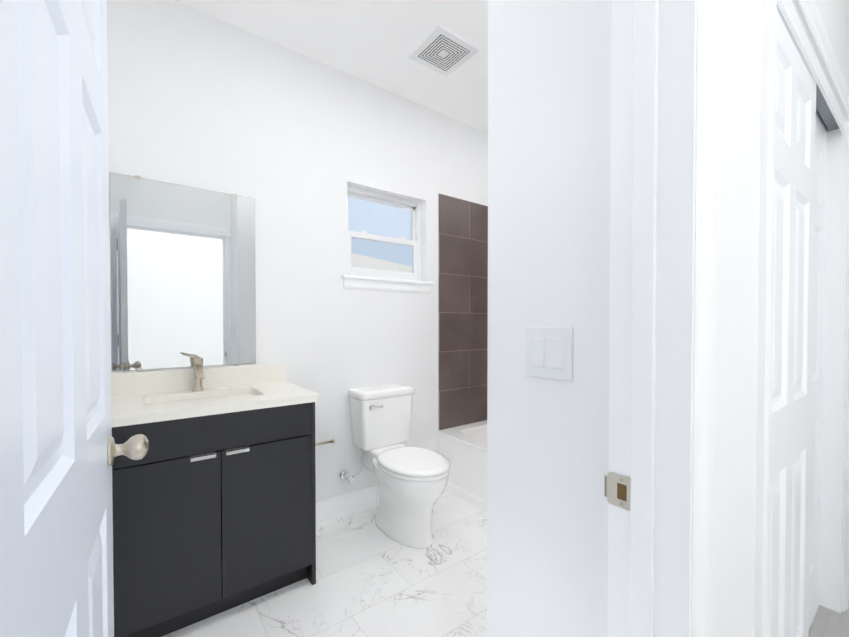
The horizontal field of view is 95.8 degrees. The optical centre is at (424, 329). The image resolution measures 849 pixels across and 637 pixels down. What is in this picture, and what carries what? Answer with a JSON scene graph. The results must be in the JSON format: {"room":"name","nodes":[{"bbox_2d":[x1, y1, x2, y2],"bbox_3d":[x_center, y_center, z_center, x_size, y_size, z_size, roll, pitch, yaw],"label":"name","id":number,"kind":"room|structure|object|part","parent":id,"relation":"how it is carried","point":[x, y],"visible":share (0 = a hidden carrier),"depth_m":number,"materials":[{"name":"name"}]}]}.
{"room":"bathroom","nodes":[
{"label":"bathroom","id":0,"kind":"room"},
{"bbox_2d":[107,0,487,501],"bbox_3d":[-0.467,-0.214,2.513,3.050,2.770,0.149,-1,1,-37],"label":"wall","id":1,"kind":"structure","parent":0,"point":[294,144],"depth_m":2.12,"materials":[{"name":"white paint"}]},
{"bbox_3d":[-1.163,-0.260,1.904,0.610,0.903,0.008,-1,1,-37],"label":"mirror","id":2,"kind":"part","parent":1,"relation":"part of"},
{"bbox_2d":[315,439,334,445],"bbox_3d":[-0.641,0.670,2.259,0.209,0.048,0.086,-1,1,-37],"label":"toilet paper holder","id":3,"kind":"object","parent":1,"relation":"attached to","point":[326,442],"visible":0.46,"depth_m":2.26,"materials":[{"name":"silver metal"}]},
{"bbox_2d":[316,485,375,524],"bbox_3d":[-0.732,1.110,2.242,2.048,0.130,0.015,-1,1,-37],"label":"baseboard","id":4,"kind":"structure","parent":1,"relation":"attached to","point":[330,509],"depth_m":2.41,"materials":[{"name":"white wood"}]},
{"bbox_2d":[339,471,353,483],"bbox_3d":[-0.473,0.921,2.372,0.062,0.060,0.112,-1,1,-37],"label":"supply valve","id":5,"kind":"object","parent":1,"relation":"attached to","point":[344,476],"visible":1,"depth_m":2.39,"materials":[{"name":"silver metal"}]},
{"bbox_2d":[353,450,363,476],"bbox_3d":[-0.408,0.826,2.381,0.062,0.180,0.037,-1,1,-37],"label":"supply hose","id":6,"kind":"object","parent":5,"relation":"attached to","point":[361,464],"visible":0.9,"depth_m":2.39,"materials":[{"name":"white metal"}]},
{"bbox_2d":[347,186,420,280],"bbox_3d":[-0.292,-0.636,2.673,0.620,0.590,0.063,-1,1,-37],"label":"window","id":7,"kind":"structure","parent":1,"relation":"attached to","point":[414,242],"depth_m":2.69,"materials":[{"name":"white plastic"}]},
{"bbox_2d":[341,275,433,293],"bbox_3d":[-0.244,-0.298,2.614,0.710,0.084,0.097,-1,1,-37],"label":"window sill","id":8,"kind":"structure","parent":1,"relation":"attached to","point":[376,283],"depth_m":2.56,"materials":[{"name":"white wood"}]},
{"bbox_2d":[174,0,487,132],"bbox_3d":[0.160,-1.602,0.954,6.700,0.050,3.315,-1,1,-37],"label":"ceiling","id":9,"kind":"structure","parent":0,"point":[376,42],"depth_m":2.08,"materials":[{"name":"white paint"}]},
{"bbox_2d":[409,25,479,76],"bbox_3d":[0.110,-1.587,2.207,0.290,0.014,0.290,-1,1,-37],"label":"ceiling vent","id":10,"kind":"object","parent":9,"relation":"in","point":[442,50],"visible":0.96,"depth_m":2.19,"materials":[{"name":"white plastic"}]},
{"bbox_2d":[162,489,848,636],"bbox_3d":[0.179,1.218,0.968,6.700,0.050,3.250,-1,1,-37],"label":"floor","id":11,"kind":"structure","parent":0,"point":[373,579],"depth_m":1.72,"materials":[{"name":"tile"}]},
{"bbox_2d":[111,354,318,636],"bbox_3d":[-0.955,0.651,1.743,0.786,1.063,0.529,-1,1,-37],"label":"bathroom vanity","id":12,"kind":"object","parent":11,"relation":"on","point":[214,499],"visible":0.88,"depth_m":1.55,"materials":[{"name":"black wood"}]},
{"bbox_2d":[111,363,318,426],"bbox_3d":[-0.955,0.266,1.738,0.786,0.132,0.529,-1,1,-37],"label":"countertop","id":13,"kind":"structure","parent":12,"relation":"on","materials":[{"name":"stone"}]},
{"bbox_2d":[183,354,204,390],"bbox_3d":[-1.095,0.208,1.829,0.090,0.181,0.133,-1,1,-37],"label":"faucet","id":14,"kind":"object","parent":13,"relation":"on","point":[197,361],"depth_m":1.85,"materials":[{"name":"silver metal"}]},
{"bbox_2d":[348,384,449,548],"bbox_3d":[-0.126,0.774,2.258,0.396,0.801,0.689,-1,1,-37],"label":"toilet","id":15,"kind":"object","parent":11,"relation":"on","point":[411,482],"visible":1,"depth_m":2.20,"materials":[{"name":"white ceramic"}]},
{"bbox_2d":[438,420,486,510],"bbox_3d":[0.855,0.968,2.479,0.757,0.408,1.528,-1,1,-37],"label":"bathtub","id":16,"kind":"object","parent":11,"relation":"on","point":[463,449],"visible":0.1,"depth_m":2.66,"materials":[{"name":"white ceramic"}]},
{"bbox_2d":[487,0,848,636],"bbox_3d":[1.639,-0.204,1.802,3.340,2.770,0.464,-1,1,-37],"label":"wall","id":17,"kind":"structure","parent":0,"point":[549,120],"depth_m":0.81,"materials":[{"name":"white paint"}]},
{"bbox_2d":[527,326,572,381],"bbox_3d":[0.269,0.052,0.838,0.012,0.114,0.116,-1,1,-37],"label":"switch plate","id":18,"kind":"object","parent":17,"relation":"attached to","point":[549,352],"visible":1,"depth_m":0.83,"materials":[{"name":"white plastic"}]},
{"bbox_2d":[769,5,815,636],"bbox_3d":[1.023,0.179,1.097,0.625,2.000,0.033,-1,1,-37],"label":"closet door","id":19,"kind":"structure","parent":17,"relation":"in","point":[794,197],"depth_m":1.09,"materials":[{"name":"white wood"}]},
{"bbox_2d":[754,0,848,636],"bbox_3d":[1.222,0.134,1.286,1.358,2.110,0.166,-1,1,-37],"label":"trim","id":20,"kind":"structure","parent":17,"relation":"attached to","point":[834,580],"depth_m":1.58,"materials":[{"name":"white wood"}]},
{"bbox_2d":[777,0,845,134],"bbox_3d":[1.232,-0.824,1.260,1.170,0.055,0.090,-1,1,-37],"label":"track rail","id":21,"kind":"object","parent":17,"relation":"attached to","point":[829,113],"visible":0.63,"depth_m":1.24,"materials":[{"name":"silver metal"}]},
{"bbox_2d":[809,115,826,626],"bbox_3d":[1.436,0.174,1.458,0.625,2.000,0.033,-1,1,-37],"label":"closet door","id":22,"kind":"structure","parent":17,"relation":"in","point":[817,359],"depth_m":1.57,"materials":[{"name":"white wood"}]},
{"bbox_3d":[-0.950,-0.173,-0.330,3.360,2.770,0.152,-1,1,-37],"label":"wall","id":23,"kind":"structure","parent":0,"visible":0},
{"bbox_2d":[0,0,148,636],"bbox_3d":[-0.540,0.172,0.578,0.184,2.030,0.818,-1,1,-34],"label":"bathroom door","id":24,"kind":"structure","parent":23,"relation":"in","point":[60,450],"depth_m":0.47,"materials":[{"name":"painted wood"},{"name":"brushed nickel"}]},
{"bbox_2d":[607,0,719,636],"bbox_3d":[0.039,0.145,0.407,0.962,2.112,0.176,-1,1,-37],"label":"door frame","id":25,"kind":"structure","parent":23,"relation":"attached to","point":[653,118],"depth_m":0.62,"materials":[{"name":"white wood"}]},
{"bbox_2d":[604,472,630,510],"bbox_3d":[0.343,0.285,0.682,0.010,0.057,0.051,-1,1,-37],"label":"strike plate","id":26,"kind":"object","parent":25,"relation":"attached to","point":[617,490],"visible":1,"depth_m":0.68,"materials":[{"name":"silver metal"}]},
{"bbox_3d":[1.207,-0.217,2.726,0.115,2.770,1.534,-1,1,-37],"label":"wall","id":27,"kind":"structure","parent":0,"visible":0},
{"bbox_2d":[438,194,487,429],"bbox_3d":[0.862,-0.119,2.469,0.745,1.758,1.533,-1,1,-37],"label":"wall tile","id":28,"kind":"structure","parent":27,"relation":"attached to","point":[463,297],"depth_m":2.99,"materials":[{"name":"brown tile"}]},
{"bbox_3d":[-0.243,1.658,6.966,20.000,0.100,6.550,-1,1,-37],"label":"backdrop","id":29,"kind":"structure","parent":0,"visible":0},
{"bbox_2d":[351,253,411,272],"bbox_3d":[-1.187,-0.663,8.194,20.000,4.507,3.400,-1,1,-37],"label":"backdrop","id":30,"kind":"object","parent":29,"relation":"on","point":[387,266],"depth_m":6.35,"materials":[{"name":"white"}]}
]}

